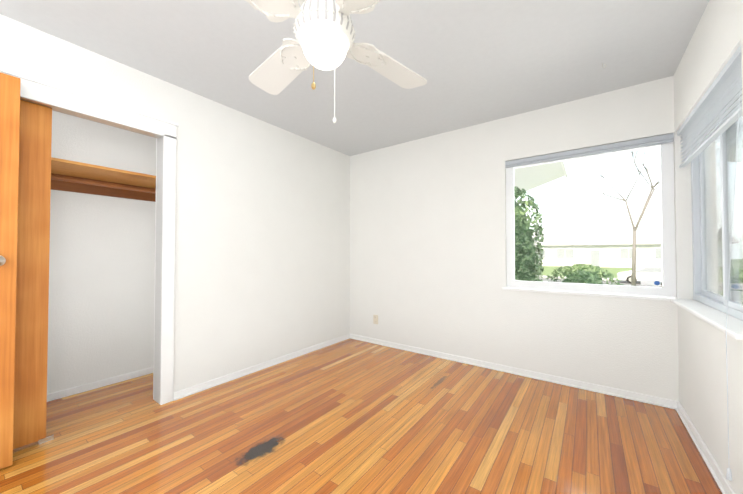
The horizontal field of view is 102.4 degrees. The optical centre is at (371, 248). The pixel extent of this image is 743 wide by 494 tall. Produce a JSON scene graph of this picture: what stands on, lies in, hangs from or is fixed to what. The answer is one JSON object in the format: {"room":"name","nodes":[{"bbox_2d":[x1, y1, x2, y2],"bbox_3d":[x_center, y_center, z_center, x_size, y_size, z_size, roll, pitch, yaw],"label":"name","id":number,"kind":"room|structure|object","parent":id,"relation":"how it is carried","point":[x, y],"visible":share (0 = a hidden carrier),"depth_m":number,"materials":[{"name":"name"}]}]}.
{"room":"empty bedroom","nodes":[
{"label":"empty bedroom","id":0,"kind":"room"},
{"bbox_2d":[47,110,155,393],"bbox_3d":[-2.400,-0.057,1.942,0.730,2.440,2.300,-1,-1,36],"label":"closet wall","id":1,"kind":"structure","parent":0,"point":[101,287],"depth_m":2.52,"materials":[{"name":"paint"}]},
{"bbox_2d":[51,157,155,201],"bbox_3d":[-2.419,-0.529,1.964,0.477,0.145,2.094,-1,-1,36],"label":"closet shelf","id":2,"kind":"object","parent":1,"relation":"attached to","point":[74,176],"depth_m":2.39,"materials":[{"name":"brown wood"}]},
{"bbox_2d":[0,14,349,392],"bbox_3d":[-1.610,-0.051,2.305,0.120,2.440,4.317,-1,-1,36],"label":"wall","id":3,"kind":"structure","parent":0,"point":[262,241],"depth_m":2.72,"materials":[{"name":"paint"}]},
{"bbox_2d":[0,72,20,468],"bbox_3d":[-2.162,0.108,1.266,0.168,2.065,0.848,-1,-1,36],"label":"entry door","id":4,"kind":"structure","parent":3,"relation":"in","point":[9,124],"depth_m":1.58,"materials":[{"name":"brown wood"}]},
{"bbox_2d":[13,97,160,449],"bbox_3d":[-2.050,0.142,1.683,0.096,2.030,1.460,-1,-1,36],"label":"closet doors","id":5,"kind":"structure","parent":3,"relation":"in","point":[32,302],"depth_m":1.76,"materials":[{"name":"brown wood"}]},
{"bbox_2d":[0,68,177,404],"bbox_3d":[-2.052,0.090,1.686,0.166,2.136,1.650,-1,-1,36],"label":"trim","id":6,"kind":"structure","parent":3,"relation":"attached to","point":[37,90],"depth_m":2.25,"materials":[{"name":"paint"}]},
{"bbox_2d":[173,334,350,400],"bbox_3d":[-0.908,1.154,3.127,0.025,0.058,2.074,-1,-1,36],"label":"baseboard","id":7,"kind":"structure","parent":3,"relation":"attached to","point":[183,393],"depth_m":2.81,"materials":[{"name":"paint"}]},
{"bbox_2d":[0,0,708,155],"bbox_3d":[-0.564,-1.334,1.567,4.167,0.100,4.717,-1,-1,36],"label":"ceiling","id":8,"kind":"structure","parent":0,"point":[473,62],"depth_m":1.95,"materials":[{"name":"paint"}]},
{"bbox_2d":[244,0,426,122],"bbox_3d":[-0.164,-0.860,1.052,0.818,0.863,0.818,0,-1,1],"label":"ceiling fan","id":9,"kind":"object","parent":8,"relation":"hanging from","point":[324,32],"visible":1,"depth_m":1.02,"materials":[{"name":"white plastic"}]},
{"bbox_2d":[0,338,721,493],"bbox_3d":[-0.564,1.206,1.523,4.167,0.100,4.717,-1,-1,36],"label":"floor","id":10,"kind":"structure","parent":0,"point":[350,416],"depth_m":1.83,"materials":[{"name":"brown wood"}]},
{"bbox_2d":[47,367,152,401],"bbox_3d":[-2.610,1.136,2.074,0.012,0.058,2.100,-1,-1,36],"label":"baseboard","id":11,"kind":"structure","parent":10,"relation":"on","point":[90,386],"depth_m":2.50,"materials":[{"name":"paint"}]},
{"bbox_2d":[350,76,695,400],"bbox_3d":[1.059,-0.036,3.157,3.437,2.440,0.200,-1,-1,36],"label":"wall","id":12,"kind":"structure","parent":0,"point":[428,267],"depth_m":2.94,"materials":[{"name":"paint"}]},
{"bbox_2d":[373,315,377,323],"bbox_3d":[0.052,0.894,3.743,0.070,0.114,0.009,-1,-1,36],"label":"electrical outlet plate","id":13,"kind":"object","parent":12,"relation":"attached to","point":[375,319],"visible":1,"depth_m":3.74,"materials":[{"name":"beige plastic"}]},
{"bbox_2d":[351,334,670,407],"bbox_3d":[0.949,1.154,3.077,3.090,0.058,0.027,-1,-1,36],"label":"baseboard","id":14,"kind":"structure","parent":12,"relation":"attached to","point":[644,398],"depth_m":2.70,"materials":[{"name":"paint"}]},
{"bbox_2d":[502,287,669,300],"bbox_3d":[1.731,0.384,2.544,1.153,0.022,0.054,-1,-1,36],"label":"sill","id":15,"kind":"structure","parent":12,"relation":"attached to","point":[597,294],"depth_m":2.45,"materials":[{"name":"paint"}]},
{"bbox_2d":[505,133,675,297],"bbox_3d":[1.779,-0.237,2.559,1.163,1.217,0.071,-1,-1,36],"label":"window","id":16,"kind":"structure","parent":12,"relation":"in","point":[665,142],"depth_m":2.41,"materials":[{"name":"clear glass"}]},
{"bbox_2d":[674,0,742,493],"bbox_3d":[0.982,-0.086,0.298,0.200,2.440,4.517,-1,-1,36],"label":"wall","id":17,"kind":"structure","parent":0,"point":[715,42],"depth_m":1.57,"materials":[{"name":"paint"}]},
{"bbox_2d":[671,400,734,493],"bbox_3d":[0.950,1.107,0.425,0.025,0.058,4.317,-1,-1,36],"label":"baseboard","id":18,"kind":"structure","parent":17,"relation":"attached to","point":[723,484],"depth_m":1.65,"materials":[{"name":"paint"}]},
{"bbox_2d":[670,298,742,340],"bbox_3d":[1.877,0.368,1.660,0.122,0.024,1.205,-1,-1,36],"label":"sill","id":19,"kind":"structure","parent":17,"relation":"attached to","point":[712,316],"depth_m":1.55,"materials":[{"name":"paint"}]},
{"bbox_2d":[677,45,742,480],"bbox_3d":[1.913,0.061,1.678,0.199,1.844,1.185,-1,-1,36],"label":"window","id":20,"kind":"structure","parent":17,"relation":"in","point":[711,127],"depth_m":1.66,"materials":[{"name":"clear glass"}]},
{"label":"outside","id":21,"kind":"structure","parent":0,"visible":0},
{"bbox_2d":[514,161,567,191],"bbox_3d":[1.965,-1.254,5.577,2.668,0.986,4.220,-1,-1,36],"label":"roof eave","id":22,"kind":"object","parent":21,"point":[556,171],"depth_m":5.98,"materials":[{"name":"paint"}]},
{"bbox_2d":[536,266,661,286],"bbox_3d":[28.372,2.621,34.919,130.000,0.970,150.000,-1,-1,36],"label":"ground","id":23,"kind":"structure","parent":21,"point":[550,269],"depth_m":30.63,"materials":[{"name":"green plant"}]},
{"bbox_2d":[514,186,544,281],"bbox_3d":[2.067,0.351,4.431,0.910,2.577,0.944,-1,-1,36],"label":"bush","id":24,"kind":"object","parent":23,"relation":"on","point":[524,248],"depth_m":4.14,"materials":[{"name":"green plant"}]},
{"bbox_2d":[545,263,623,284],"bbox_3d":[3.243,0.944,4.627,1.026,1.453,0.986,-1,-1,36],"label":"bush","id":25,"kind":"object","parent":23,"relation":"on","point":[593,277],"depth_m":4.46,"materials":[{"name":"green plant"}]},
{"bbox_2d":[532,227,661,267],"bbox_3d":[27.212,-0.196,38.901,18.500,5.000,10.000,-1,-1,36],"label":"fence","id":26,"kind":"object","parent":23,"relation":"on","point":[572,239],"depth_m":34.54,"materials":[{"name":"white wood"}]},
{"bbox_2d":[577,147,660,285],"bbox_3d":[12.909,-2.303,13.205,6.268,8.326,4.290,-1,-1,36],"label":"street tree","id":27,"kind":"object","parent":23,"relation":"on","point":[633,275],"depth_m":12.51,"materials":[{"name":"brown plant"}]},
{"bbox_2d":[617,266,661,282],"bbox_3d":[23.200,2.206,24.591,4.580,1.440,1.790,-1,-1,36],"label":"car","id":28,"kind":"object","parent":23,"relation":"on","point":[640,272],"depth_m":24.30,"materials":[{"name":"paint"}]}
]}

